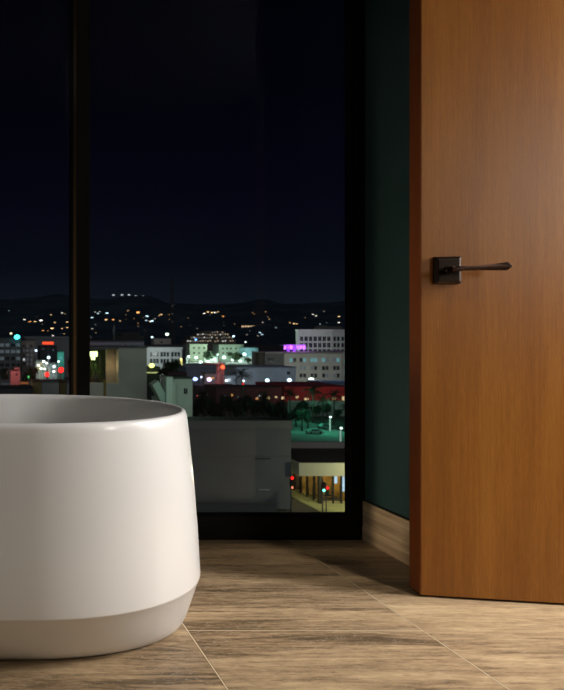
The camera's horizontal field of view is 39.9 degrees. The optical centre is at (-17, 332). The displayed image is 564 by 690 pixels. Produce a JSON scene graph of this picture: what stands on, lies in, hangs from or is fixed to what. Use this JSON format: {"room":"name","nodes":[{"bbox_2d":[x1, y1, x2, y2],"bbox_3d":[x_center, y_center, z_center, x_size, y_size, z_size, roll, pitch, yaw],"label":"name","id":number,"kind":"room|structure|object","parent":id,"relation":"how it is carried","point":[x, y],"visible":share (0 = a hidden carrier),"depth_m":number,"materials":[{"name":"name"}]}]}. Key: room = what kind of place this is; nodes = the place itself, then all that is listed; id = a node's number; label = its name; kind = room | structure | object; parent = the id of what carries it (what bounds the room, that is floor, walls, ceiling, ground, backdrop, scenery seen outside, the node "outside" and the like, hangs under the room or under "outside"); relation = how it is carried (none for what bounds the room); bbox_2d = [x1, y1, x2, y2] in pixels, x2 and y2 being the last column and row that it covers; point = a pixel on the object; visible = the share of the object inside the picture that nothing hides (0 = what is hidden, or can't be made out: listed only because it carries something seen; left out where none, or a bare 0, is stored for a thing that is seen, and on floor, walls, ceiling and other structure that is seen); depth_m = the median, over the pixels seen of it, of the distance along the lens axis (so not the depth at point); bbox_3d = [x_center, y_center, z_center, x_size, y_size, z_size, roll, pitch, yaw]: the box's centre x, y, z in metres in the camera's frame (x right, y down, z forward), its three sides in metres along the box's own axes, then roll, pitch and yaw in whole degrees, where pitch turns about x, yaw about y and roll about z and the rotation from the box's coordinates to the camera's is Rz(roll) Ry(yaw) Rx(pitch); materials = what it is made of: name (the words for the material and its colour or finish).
{"room":"bathroom","nodes":[
{"label":"bathroom","id":0,"kind":"room"},
{"bbox_2d":[0,540,563,689],"bbox_3d":[0.600,0.925,0.160,5.600,0.250,5.120,0,0,0],"label":"floor","id":1,"kind":"structure","parent":0,"point":[261,614],"depth_m":1.74,"materials":[{"name":"tile"}]},
{"bbox_2d":[0,394,199,659],"bbox_3d":[-0.205,0.505,1.903,1.616,0.590,0.828,0,0,0],"label":"bathtub","id":2,"kind":"object","parent":1,"relation":"on","point":[99,541],"visible":1,"depth_m":1.54,"materials":[{"name":"white ceramic"}]},
{"bbox_2d":[365,0,409,518],"bbox_3d":[1.546,-0.575,2.370,0.150,2.750,0.500,0,0,0],"label":"wall","id":3,"kind":"structure","parent":0,"point":[387,22],"depth_m":2.41,"materials":[{"name":"teal paint"}]},
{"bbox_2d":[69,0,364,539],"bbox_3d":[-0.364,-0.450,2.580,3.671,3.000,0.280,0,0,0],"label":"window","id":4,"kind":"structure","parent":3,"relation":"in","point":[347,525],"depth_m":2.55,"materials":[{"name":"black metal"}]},
{"bbox_2d":[362,500,409,565],"bbox_3d":[1.466,0.721,2.335,0.010,0.158,0.430,0,0,0],"label":"baseboard","id":5,"kind":"structure","parent":3,"relation":"attached to","point":[384,530],"depth_m":2.40,"materials":[{"name":"wood"}]},
{"bbox_3d":[2.825,-0.575,1.840,1.150,2.750,0.120,0,0,0],"label":"wall partition","id":6,"kind":"structure","parent":0,"visible":0},
{"bbox_2d":[410,0,563,603],"bbox_3d":[1.784,-0.425,1.925,0.935,2.449,0.138,0,0,10],"label":"door","id":7,"kind":"structure","parent":6,"relation":"in","point":[487,76],"depth_m":1.97,"materials":[{"name":"brown wood"}]},
{"label":"outside","id":8,"kind":"structure","parent":0,"visible":0},
{"bbox_2d":[64,345,344,511],"bbox_3d":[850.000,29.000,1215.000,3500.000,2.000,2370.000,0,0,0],"label":"ground","id":9,"kind":"structure","parent":8,"point":[297,506],"depth_m":208.83,"materials":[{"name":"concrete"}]},
{"bbox_2d":[0,368,8,378],"bbox_3d":[6.565,19.471,215.844,3.301,17.059,3.950,0,0,0],"label":"leafy tree","id":10,"kind":"object","parent":9,"relation":"on","point":[4,372],"visible":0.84,"depth_m":215.62,"materials":[{"name":"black plant"}]},
{"bbox_2d":[0,379,9,384],"bbox_3d":[6.515,21.326,204.000,2.727,13.349,8.000,0,0,0],"label":"block","id":11,"kind":"object","parent":9,"relation":"on","point":[2,381],"visible":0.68,"depth_m":200.00,"materials":[{"name":"grey"}]},
{"bbox_2d":[0,338,21,384],"bbox_3d":[2.955,15.114,309.925,28.327,25.773,20.450,0,0,0],"label":"house","id":12,"kind":"structure","parent":9,"relation":"on","point":[10,348],"depth_m":300.01,"materials":[{"name":"grey concrete"}]},
{"bbox_2d":[10,367,19,384],"bbox_3d":[10.653,19.881,228.900,3.239,16.239,8.200,0,0,0],"label":"house","id":13,"kind":"structure","parent":9,"relation":"on","point":[14,372],"depth_m":225.03,"materials":[{"name":"red"}]},
{"bbox_2d":[0,385,32,393],"bbox_3d":[6.273,21.556,188.000,14.776,12.888,8.000,0,0,0],"label":"block","id":14,"kind":"object","parent":9,"relation":"on","point":[4,389],"visible":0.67,"depth_m":184.02,"materials":[{"name":"grey"}]},
{"bbox_2d":[21,372,27,384],"bbox_3d":[12.993,19.773,208.692,2.230,16.454,2.695,0,0,0],"label":"leafy tree","id":15,"kind":"object","parent":9,"relation":"on","point":[24,378],"visible":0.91,"depth_m":208.09,"materials":[{"name":"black plant"}]},
{"bbox_2d":[21,340,34,384],"bbox_3d":[20.784,15.629,316.900,6.341,24.742,14.200,0,0,0],"label":"house","id":16,"kind":"structure","parent":9,"relation":"on","point":[27,346],"depth_m":309.99,"materials":[{"name":"grey concrete"}]},
{"bbox_2d":[27,366,38,381],"bbox_3d":[16.040,19.247,218.154,4.551,17.506,4.369,0,0,0],"label":"leafy tree","id":17,"kind":"object","parent":9,"relation":"on","point":[31,373],"visible":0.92,"depth_m":217.52,"materials":[{"name":"green plant"}]},
{"bbox_2d":[31,379,41,393],"bbox_3d":[15.358,20.875,194.000,2.504,14.250,8.000,0,0,0],"label":"block","id":18,"kind":"object","parent":9,"relation":"on","point":[36,384],"visible":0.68,"depth_m":190.00,"materials":[{"name":"brown"}]},
{"bbox_2d":[35,360,44,378],"bbox_3d":[25.019,20.055,294.400,4.380,15.891,5.200,0,0,0],"label":"shop","id":19,"kind":"structure","parent":9,"relation":"on","point":[37,362],"depth_m":291.99,"materials":[{"name":"grey"}]},
{"bbox_2d":[38,345,56,362],"bbox_3d":[30.295,17.038,315.900,7.985,21.924,12.200,0,0,0],"label":"tower block","id":20,"kind":"object","parent":9,"relation":"on","point":[42,349],"visible":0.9,"depth_m":309.99,"materials":[{"name":"black glass"}]},
{"bbox_2d":[42,342,53,378],"bbox_3d":[27.927,15.920,288.000,4.800,24.160,0.600,0,0,0],"label":"sign","id":21,"kind":"object","parent":9,"relation":"on","point":[47,343],"visible":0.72,"depth_m":287.88,"materials":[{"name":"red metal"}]},
{"bbox_2d":[40,379,58,393],"bbox_3d":[18.971,20.871,192.000,4.785,14.258,8.000,0,0,0],"label":"block","id":22,"kind":"object","parent":9,"relation":"on","point":[49,386],"visible":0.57,"depth_m":188.02,"materials":[{"name":"grey"}]},
{"bbox_2d":[45,362,56,379],"bbox_3d":[29.908,20.608,294.400,4.778,14.785,5.200,0,0,0],"label":"shop","id":23,"kind":"structure","parent":9,"relation":"on","point":[51,364],"depth_m":291.99,"materials":[{"name":"grey"}]},
{"bbox_2d":[23,336,91,376],"bbox_3d":[47.091,15.155,429.750,42.727,25.691,21.500,0,0,0],"label":"far hall","id":24,"kind":"object","parent":9,"relation":"on","point":[62,342],"visible":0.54,"depth_m":420.00,"materials":[{"name":"grey concrete"}]},
{"bbox_2d":[57,351,63,379],"bbox_3d":[36.980,18.448,323.900,3.132,19.104,12.200,0,0,0],"label":"facade","id":25,"kind":"object","parent":9,"relation":"on","point":[60,354],"visible":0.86,"depth_m":318.04,"materials":[{"name":"teal"}]},
{"bbox_2d":[57,379,65,394],"bbox_3d":[22.565,20.909,193.000,1.833,14.182,8.000,0,0,0],"label":"block","id":26,"kind":"object","parent":9,"relation":"on","point":[62,383],"visible":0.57,"depth_m":188.98,"materials":[{"name":"brown"}]},
{"bbox_2d":[64,379,68,394],"bbox_3d":[26.660,20.795,190.000,6.425,14.409,8.000,0,0,0],"label":"block","id":27,"kind":"object","parent":9,"relation":"on","point":[66,380],"visible":0.18,"depth_m":186.01,"materials":[{"name":"grey"}]},
{"bbox_2d":[90,361,96,382],"bbox_3d":[24.193,16.154,146.514,2.339,23.692,2.337,0,0,0],"label":"leafy tree","id":28,"kind":"object","parent":9,"relation":"on","point":[93,368],"visible":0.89,"depth_m":146.07,"materials":[{"name":"green plant"}]},
{"bbox_2d":[96,366,104,382],"bbox_3d":[25.721,16.455,145.549,1.803,23.090,1.668,0,0,0],"label":"leafy tree","id":29,"kind":"object","parent":9,"relation":"on","point":[100,372],"visible":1,"depth_m":145.25,"materials":[{"name":"green plant"}]},
{"bbox_2d":[90,339,144,346],"bbox_3d":[42.233,15.167,229.700,22.600,25.667,20.600,0,0,0],"label":"block","id":30,"kind":"object","parent":9,"relation":"on","point":[93,342],"visible":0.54,"depth_m":219.97,"materials":[{"name":"grey"}]},
{"bbox_2d":[112,333,143,339],"bbox_3d":[50.436,1.080,232.000,9.673,2.506,8.000,0,0,0],"label":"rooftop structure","id":31,"kind":"object","parent":30,"relation":"on","point":[121,336],"visible":1,"depth_m":228.01,"materials":[{"name":"grey concrete"}]},
{"bbox_2d":[90,346,147,399],"bbox_3d":[27.300,15.485,146.850,14.721,25.030,14.300,0,0,0],"label":"block","id":32,"kind":"object","parent":9,"relation":"on","point":[124,368],"visible":0.45,"depth_m":140.00,"materials":[{"name":"grey"}]},
{"bbox_2d":[149,363,154,399],"bbox_3d":[60.528,19.472,238.200,1.902,17.056,2.000,0,0,0],"label":"street lamp","id":33,"kind":"object","parent":9,"relation":"on","point":[151,365],"visible":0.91,"depth_m":238.72,"materials":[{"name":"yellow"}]},
{"bbox_2d":[147,366,159,399],"bbox_3d":[61.455,20.114,242.850,5.091,15.773,6.300,0,0,0],"label":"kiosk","id":34,"kind":"object","parent":9,"relation":"on","point":[155,376],"visible":0.38,"depth_m":240.01,"materials":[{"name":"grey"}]},
{"bbox_2d":[149,380,164,401],"bbox_3d":[35.000,18.700,133.500,3.600,18.600,7.000,0,0,0],"label":"roof","id":35,"kind":"structure","parent":9,"relation":"on","point":[155,385],"depth_m":130.01,"materials":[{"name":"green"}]},
{"bbox_2d":[151,338,170,343],"bbox_3d":[127.114,15.886,473.900,12.106,24.227,8.200,0,0,0],"label":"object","id":36,"kind":"structure","parent":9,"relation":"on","point":[153,340],"depth_m":470.03,"materials":[{"name":"grey"}]},
{"bbox_2d":[157,363,170,375],"bbox_3d":[54.600,18.090,199.745,4.690,19.820,3.591,0,0,0],"label":"leafy tree","id":37,"kind":"object","parent":9,"relation":"on","point":[160,371],"visible":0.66,"depth_m":199.75,"materials":[{"name":"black plant"}]},
{"bbox_2d":[147,347,182,375],"bbox_3d":[117.436,18.649,439.850,24.329,18.701,20.900,0,0,0],"label":"building","id":38,"kind":"structure","parent":9,"relation":"on","point":[157,356],"depth_m":429.95,"materials":[{"name":"white concrete"}]},
{"bbox_2d":[144,344,185,362],"bbox_3d":[125.300,18.020,464.500,32.200,19.960,5.000,0,0,0],"label":"terrace","id":39,"kind":"object","parent":9,"relation":"on","point":[145,345],"visible":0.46,"depth_m":461.95,"materials":[{"name":"grey"}]},
{"bbox_2d":[162,376,174,404],"bbox_3d":[36.670,18.300,130.500,2.060,19.400,3.000,0,0,0],"label":"stair tower","id":40,"kind":"structure","parent":9,"relation":"on","point":[168,385],"depth_m":129.00,"materials":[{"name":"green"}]},
{"bbox_2d":[169,278,174,343],"bbox_3d":[370.303,-40.064,1300.000,8.990,136.822,8.990,0,0,0],"label":"radio mast","id":41,"kind":"object","parent":9,"relation":"on","point":[171,293],"visible":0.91,"depth_m":1297.79,"materials":[{"name":"grey metal"}]},
{"bbox_2d":[162,357,181,370],"bbox_3d":[58.621,17.177,204.945,6.856,21.646,7.588,0,0,0],"label":"leafy tree","id":42,"kind":"object","parent":9,"relation":"on","point":[172,366],"visible":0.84,"depth_m":203.94,"materials":[{"name":"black plant"}]},
{"bbox_2d":[164,371,186,375],"bbox_3d":[43.977,18.489,153.000,4.318,19.023,6.000,0,0,0],"label":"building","id":43,"kind":"structure","parent":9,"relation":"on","point":[165,372],"depth_m":150.01,"materials":[{"name":"black"}]},
{"bbox_2d":[161,375,192,416],"bbox_3d":[39.650,18.350,135.925,4.300,19.300,8.250,0,0,0],"label":"shed","id":44,"kind":"object","parent":9,"relation":"on","point":[183,384],"visible":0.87,"depth_m":132.00,"materials":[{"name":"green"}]},
{"bbox_2d":[186,344,207,361],"bbox_3d":[208.000,19.326,648.800,18.085,17.348,19.200,0,0,0],"label":"apartment block","id":45,"kind":"object","parent":9,"relation":"on","point":[193,350],"visible":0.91,"depth_m":639.95,"materials":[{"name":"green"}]},
{"bbox_2d":[192,397,202,416],"bbox_3d":[59.365,22.843,183.655,4.125,10.314,3.103,0,0,0],"label":"leafy tree","id":46,"kind":"object","parent":9,"relation":"on","point":[196,408],"visible":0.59,"depth_m":182.90,"materials":[{"name":"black plant"}]},
{"bbox_2d":[192,384,204,401],"bbox_3d":[93.685,24.667,269.900,19.848,6.667,16.200,0,0,0],"label":"shed","id":47,"kind":"object","parent":9,"relation":"on","point":[196,388],"visible":0.03,"depth_m":262.63,"materials":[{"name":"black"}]},
{"bbox_2d":[174,363,225,383],"bbox_3d":[113.750,22.250,344.875,26.500,11.500,30.750,0,0,0],"label":"warehouse","id":48,"kind":"structure","parent":9,"relation":"on","point":[193,370],"depth_m":329.98,"materials":[{"name":"grey"}]},
{"bbox_2d":[202,350,213,359],"bbox_3d":[204.371,21.851,600.712,10.506,12.299,12.649,0,0,0],"label":"leafy tree","id":49,"kind":"object","parent":9,"relation":"on","point":[208,355],"visible":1,"depth_m":598.54,"materials":[{"name":"green plant"}]},
{"bbox_2d":[181,331,235,350],"bbox_3d":[347.656,12.385,1044.850,83.191,31.230,90.300,0,0,0],"label":"housing","id":50,"kind":"object","parent":9,"relation":"on","point":[203,337],"visible":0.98,"depth_m":1021.63,"materials":[{"name":"brown"}]},
{"bbox_2d":[201,372,220,383],"bbox_3d":[104.091,23.068,302.900,7.273,9.864,6.200,0,0,0],"label":"shop","id":51,"kind":"structure","parent":9,"relation":"on","point":[205,375],"depth_m":300.01,"materials":[{"name":"grey"}]},
{"bbox_2d":[204,359,224,383],"bbox_3d":[99.498,19.633,284.507,9.223,16.893,4.213,0,0,0],"label":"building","id":52,"kind":"structure","parent":9,"relation":"on","point":[222,367],"depth_m":284.81,"materials":[{"name":"red metal"}]},
{"bbox_2d":[189,362,251,364],"bbox_3d":[215.455,27.960,583.500,74.546,0.080,107.000,0,0,0],"label":"avenue surface","id":53,"kind":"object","parent":9,"relation":"on","point":[226,363],"visible":0.14,"depth_m":604.12,"materials":[{"name":"grey asphalt"}]},
{"bbox_2d":[204,356,217,362],"bbox_3d":[212.345,25.063,617.000,9.273,5.874,10.000,0,0,0],"label":"shop","id":54,"kind":"structure","parent":53,"relation":"on","point":[215,358],"depth_m":611.99,"materials":[{"name":"grey"}]},
{"bbox_2d":[226,352,243,360],"bbox_3d":[224.466,22.243,588.727,14.392,11.515,14.244,0,0,0],"label":"leafy tree","id":55,"kind":"object","parent":53,"relation":"on","point":[235,356],"visible":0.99,"depth_m":587.53,"materials":[{"name":"green plant"}]},
{"bbox_2d":[240,357,251,362],"bbox_3d":[247.118,25.248,617.000,12.055,5.504,10.000,0,0,0],"label":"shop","id":56,"kind":"structure","parent":53,"relation":"on","point":[242,358],"depth_m":611.99,"materials":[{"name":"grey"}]},
{"bbox_2d":[212,344,243,360],"bbox_3d":[247.000,19.750,668.800,25.600,16.500,19.200,0,0,0],"label":"apartment block","id":57,"kind":"object","parent":9,"relation":"on","point":[221,350],"visible":0.62,"depth_m":659.94,"materials":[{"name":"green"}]},
{"bbox_2d":[221,374,236,383],"bbox_3d":[110.612,23.425,298.900,6.125,9.150,4.200,0,0,0],"label":"shop","id":58,"kind":"structure","parent":9,"relation":"on","point":[231,378],"depth_m":297.02,"materials":[{"name":"grey"}]},
{"bbox_2d":[224,394,234,416],"bbox_3d":[70.255,22.698,188.815,3.321,10.603,4.098,0,0,0],"label":"leafy tree","id":59,"kind":"object","parent":9,"relation":"on","point":[229,399],"visible":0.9,"depth_m":187.97,"materials":[{"name":"green plant"}]},
{"bbox_2d":[196,502,277,511],"bbox_3d":[38.182,26.900,100.200,12.521,2.200,0.600,0,0,0],"label":"wall","id":60,"kind":"structure","parent":9,"relation":"on","point":[200,506],"depth_m":100.00,"materials":[{"name":"grey"}]},
{"bbox_2d":[187,417,291,508],"bbox_3d":[35.239,20.965,107.375,27.404,14.070,5.250,0,0,0],"label":"building","id":61,"kind":"structure","parent":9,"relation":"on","point":[235,459],"depth_m":105.00,"materials":[{"name":"black concrete"}]},
{"bbox_2d":[232,368,251,416],"bbox_3d":[76.222,19.231,194.970,6.139,17.538,5.905,0,0,0],"label":"palm tree","id":62,"kind":"object","parent":9,"relation":"on","point":[242,373],"visible":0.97,"depth_m":194.84,"materials":[{"name":"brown plant"}]},
{"bbox_2d":[205,384,281,410],"bbox_3d":[94.793,23.673,241.900,23.671,8.654,12.200,0,0,0],"label":"shed","id":63,"kind":"object","parent":9,"relation":"on","point":[234,390],"visible":0.61,"depth_m":236.00,"materials":[{"name":"red"}]},
{"bbox_2d":[238,396,248,416],"bbox_3d":[74.289,22.966,188.915,3.621,10.069,2.933,0,0,0],"label":"leafy tree","id":64,"kind":"object","parent":9,"relation":"on","point":[243,409],"visible":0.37,"depth_m":188.55,"materials":[{"name":"green plant"}]},
{"bbox_2d":[242,393,253,416],"bbox_3d":[68.515,21.737,171.015,3.124,12.526,3.143,0,0,0],"label":"leafy tree","id":65,"kind":"object","parent":9,"relation":"on","point":[247,400],"visible":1,"depth_m":170.90,"materials":[{"name":"green plant"}]},
{"bbox_2d":[239,347,257,359],"bbox_3d":[259.394,21.023,646.900,12.606,13.954,14.200,0,0,0],"label":"glass building","id":66,"kind":"structure","parent":9,"relation":"on","point":[248,350],"depth_m":639.95,"materials":[{"name":"teal"}]},
{"bbox_2d":[248,399,257,416],"bbox_3d":[83.283,24.009,202.821,4.082,7.982,3.462,0,0,0],"label":"leafy tree","id":67,"kind":"object","parent":9,"relation":"on","point":[251,408],"visible":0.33,"depth_m":202.48,"materials":[{"name":"green plant"}]},
{"bbox_2d":[252,399,260,416],"bbox_3d":[76.676,23.188,183.840,3.743,9.624,2.825,0,0,0],"label":"leafy tree","id":68,"kind":"object","parent":9,"relation":"on","point":[256,408],"visible":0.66,"depth_m":183.71,"materials":[{"name":"green plant"}]},
{"bbox_2d":[219,365,296,383],"bbox_3d":[128.409,21.705,310.900,27.618,12.591,22.600,0,0,0],"label":"warehouse","id":69,"kind":"structure","parent":9,"relation":"on","point":[259,373],"depth_m":300.01,"materials":[{"name":"grey concrete"}]},
{"bbox_2d":[255,353,263,364],"bbox_3d":[158.817,19.706,380.500,2.864,16.587,5.000,0,0,0],"label":"annex","id":70,"kind":"object","parent":9,"relation":"on","point":[259,357],"visible":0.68,"depth_m":377.95,"materials":[{"name":"grey concrete"}]},
{"bbox_2d":[255,391,271,416],"bbox_3d":[84.844,22.729,199.974,5.302,10.543,5.100,0,0,0],"label":"palm tree","id":71,"kind":"object","parent":9,"relation":"on","point":[261,392],"visible":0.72,"depth_m":199.87,"materials":[{"name":"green plant"}]},
{"bbox_2d":[259,394,270,416],"bbox_3d":[71.068,21.784,166.755,2.739,12.431,3.096,0,0,0],"label":"leafy tree","id":72,"kind":"object","parent":9,"relation":"on","point":[264,403],"visible":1,"depth_m":166.57,"materials":[{"name":"green plant"}]},
{"bbox_2d":[252,351,283,364],"bbox_3d":[166.912,19.502,388.875,10.709,16.997,18.750,0,0,0],"label":"block","id":73,"kind":"object","parent":9,"relation":"on","point":[270,357],"visible":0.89,"depth_m":379.99,"materials":[{"name":"beige concrete"}]},
{"bbox_2d":[205,416,344,441],"bbox_3d":[88.091,27.970,185.750,27.818,0.060,71.500,0,0,0],"label":"lot surface","id":74,"kind":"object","parent":9,"relation":"on","point":[297,435],"visible":0.29,"depth_m":181.70,"materials":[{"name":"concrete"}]},
{"bbox_2d":[305,428,322,433],"bbox_3d":[91.484,27.215,182.970,4.482,1.447,1.840,0,0,-6],"label":"car","id":75,"kind":"object","parent":74,"relation":"on","point":[310,430],"visible":1,"depth_m":182.19,"materials":[{"name":"teal metal"}]},
{"bbox_2d":[317,423,334,428],"bbox_3d":[99.749,27.215,192.500,4.482,1.447,1.840,0,0,0],"label":"car","id":76,"kind":"object","parent":74,"relation":"on","point":[322,426],"visible":0.85,"depth_m":191.63,"materials":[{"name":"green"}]},
{"bbox_2d":[329,416,331,430],"bbox_3d":[98.857,26.597,188.471,0.609,5.807,1.040,0,0,0],"label":"street lamp","id":77,"kind":"object","parent":74,"relation":"on","point":[329,416],"visible":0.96,"depth_m":188.48,"materials":[{"name":"grey metal"}]},
{"bbox_2d":[282,409,292,420],"bbox_3d":[82.631,24.149,179.906,3.385,7.702,3.765,0,0,0],"label":"leafy tree","id":78,"kind":"object","parent":9,"relation":"on","point":[287,416],"visible":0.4,"depth_m":179.19,"materials":[{"name":"green plant"}]},
{"bbox_2d":[281,388,299,411],"bbox_3d":[95.040,22.512,204.970,6.114,10.976,5.881,0,0,0],"label":"palm tree","id":79,"kind":"object","parent":9,"relation":"on","point":[290,394],"visible":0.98,"depth_m":204.89,"materials":[{"name":"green plant"}]},
{"bbox_2d":[290,473,293,511],"bbox_3d":[46.636,24.612,100.065,0.560,6.776,0.570,0,0,0],"label":"traffic light","id":80,"kind":"object","parent":9,"relation":"on","point":[291,476],"visible":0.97,"depth_m":100.17,"materials":[{"name":"grey metal"}]},
{"bbox_2d":[290,405,302,426],"bbox_3d":[92.744,24.654,195.487,3.850,6.692,4.850,0,0,0],"label":"leafy tree","id":81,"kind":"object","parent":9,"relation":"on","point":[295,409],"visible":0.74,"depth_m":195.39,"materials":[{"name":"green plant"}]},
{"bbox_2d":[255,382,344,409],"bbox_3d":[118.958,23.644,248.425,25.259,8.797,25.450,0,0,0],"label":"building","id":82,"kind":"structure","parent":9,"relation":"on","point":[298,386],"depth_m":236.00,"materials":[{"name":"red"}]},
{"bbox_2d":[296,400,308,418],"bbox_3d":[104.342,24.841,216.167,4.347,6.317,3.291,0,0,0],"label":"leafy tree","id":83,"kind":"object","parent":9,"relation":"on","point":[305,405],"visible":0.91,"depth_m":215.46,"materials":[{"name":"green plant"}]},
{"bbox_2d":[295,410,309,430],"bbox_3d":[90.578,24.911,187.975,4.984,6.178,4.794,0,0,0],"label":"palm tree","id":84,"kind":"object","parent":9,"relation":"on","point":[300,413],"visible":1,"depth_m":187.83,"materials":[{"name":"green plant"}]},
{"bbox_2d":[303,409,310,428],"bbox_3d":[94.352,25.115,192.876,2.625,5.770,2.954,0,0,0],"label":"leafy tree","id":85,"kind":"object","parent":9,"relation":"on","point":[307,412],"visible":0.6,"depth_m":192.90,"materials":[{"name":"green plant"}]},
{"bbox_2d":[274,351,342,381],"bbox_3d":[189.424,19.502,388.850,33.394,16.997,18.900,0,0,0],"label":"hotel","id":86,"kind":"object","parent":9,"relation":"on","point":[317,365],"visible":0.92,"depth_m":379.99,"materials":[{"name":"grey"}]},
{"bbox_2d":[280,345,305,351],"bbox_3d":[182.683,8.967,390.305,13.227,4.072,5.390,0,0,0],"label":"terrace","id":87,"kind":"object","parent":86,"relation":"on","point":[293,347],"visible":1,"depth_m":387.96,"materials":[{"name":"purple"}]},
{"bbox_2d":[301,384,325,422],"bbox_3d":[102.171,21.953,205.067,7.393,12.093,7.332,0,0,0],"label":"palm tree","id":88,"kind":"object","parent":9,"relation":"on","point":[315,387],"visible":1,"depth_m":204.84,"materials":[{"name":"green plant"}]},
{"bbox_2d":[309,405,321,418],"bbox_3d":[107.685,25.520,214.085,4.002,4.960,3.315,0,0,0],"label":"leafy tree","id":89,"kind":"object","parent":9,"relation":"on","point":[317,409],"visible":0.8,"depth_m":213.49,"materials":[{"name":"green plant"}]},
{"bbox_2d":[287,401,344,415],"bbox_3d":[113.018,25.400,222.300,21.527,5.200,0.600,0,0,0],"label":"wall","id":90,"kind":"structure","parent":9,"relation":"on","point":[293,403],"depth_m":222.03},
{"bbox_2d":[291,442,344,503],"bbox_3d":[60.309,23.744,111.250,21.345,8.512,14.500,0,0,0],"label":"shop","id":91,"kind":"structure","parent":9,"relation":"on","point":[311,462],"depth_m":109.86,"materials":[{"name":"beige"}]},
{"bbox_2d":[342,476,344,490],"bbox_3d":[59.032,24.791,108.375,0.736,2.454,0.050,0,0,0],"label":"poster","id":92,"kind":"object","parent":91,"relation":"attached to","point":[343,477],"depth_m":108.34,"materials":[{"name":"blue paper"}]},
{"bbox_2d":[292,489,344,511],"bbox_3d":[61.760,27.940,116.500,18.444,0.120,27.000,0,0,0],"label":"sidewalk","id":93,"kind":"structure","parent":9,"relation":"on","point":[336,507],"depth_m":107.29,"materials":[{"name":"concrete"}]},
{"bbox_2d":[295,329,344,350],"bbox_3d":[289.970,12.486,562.100,46.242,31.027,7.400,0,0,0],"label":"office tower","id":94,"kind":"structure","parent":9,"relation":"on","point":[314,339],"depth_m":559.95,"materials":[{"name":"grey concrete"}]},
{"bbox_2d":[314,325,341,328],"bbox_3d":[293.250,-4.827,562.800,22.100,3.600,3.600,0,0,0],"label":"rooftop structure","id":95,"kind":"object","parent":94,"relation":"on","point":[318,326],"visible":0.96,"depth_m":561.04,"materials":[{"name":"grey concrete"}]},
{"bbox_2d":[321,479,325,511],"bbox_3d":[51.439,25.067,100.065,0.560,5.867,0.570,0,0,0],"label":"traffic light","id":96,"kind":"object","parent":9,"relation":"on","point":[323,484],"visible":0.97,"depth_m":99.86,"materials":[{"name":"grey metal"}]},
{"bbox_2d":[317,395,330,421],"bbox_3d":[106.832,23.834,207.976,4.825,8.332,4.641,0,0,0],"label":"palm tree","id":97,"kind":"object","parent":9,"relation":"on","point":[320,397],"visible":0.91,"depth_m":207.86,"materials":[{"name":"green plant"}]},
{"bbox_2d":[307,380,344,385],"bbox_3d":[175.000,26.025,334.875,17.000,3.950,10.750,0,0,0],"label":"shed","id":98,"kind":"object","parent":9,"relation":"on","point":[337,382],"visible":0.46,"depth_m":329.50,"materials":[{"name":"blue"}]},
{"bbox_2d":[321,403,331,418],"bbox_3d":[110.684,25.268,213.971,3.856,5.465,3.638,0,0,0],"label":"leafy tree","id":99,"kind":"object","parent":9,"relation":"on","point":[327,407],"visible":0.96,"depth_m":212.97,"materials":[{"name":"green plant"}]},
{"bbox_2d":[325,483,328,511],"bbox_3d":[52.749,25.549,101.565,0.560,4.901,0.570,0,0,0],"label":"traffic light","id":100,"kind":"object","parent":9,"relation":"on","point":[327,487],"visible":0.84,"depth_m":101.35,"materials":[{"name":"grey metal"}]},
{"bbox_2d":[324,390,342,425],"bbox_3d":[106.046,22.607,200.054,5.901,10.785,5.853,0,0,0],"label":"palm tree","id":101,"kind":"object","parent":9,"relation":"on","point":[335,392],"visible":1,"depth_m":199.85,"materials":[{"name":"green plant"}]},
{"bbox_2d":[326,350,344,379],"bbox_3d":[209.173,19.220,388.900,5.412,17.561,18.200,0,0,0],"label":"annex","id":102,"kind":"object","parent":9,"relation":"on","point":[343,354],"visible":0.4,"depth_m":379.99,"materials":[{"name":"grey"}]},
{"bbox_2d":[335,409,342,418],"bbox_3d":[114.641,26.269,214.494,3.329,3.461,2.727,0,0,0],"label":"leafy tree","id":103,"kind":"object","parent":9,"relation":"on","point":[337,412],"visible":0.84,"depth_m":213.83,"materials":[{"name":"green plant"}]},
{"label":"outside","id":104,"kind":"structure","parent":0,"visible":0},
{"bbox_2d":[0,294,344,344],"bbox_3d":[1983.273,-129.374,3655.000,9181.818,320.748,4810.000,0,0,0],"label":"hills","id":105,"kind":"structure","parent":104,"point":[280,314],"depth_m":2854.77,"materials":[{"name":"black"}]},
{"bbox_2d":[237,324,271,327],"bbox_3d":[1026.182,-21.127,2506.977,116.954,23.391,41.500,0,0,0],"label":"hillside hall","id":106,"kind":"object","parent":105,"relation":"on","point":[238,325],"visible":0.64,"depth_m":2489.97,"materials":[{"name":"grey"}]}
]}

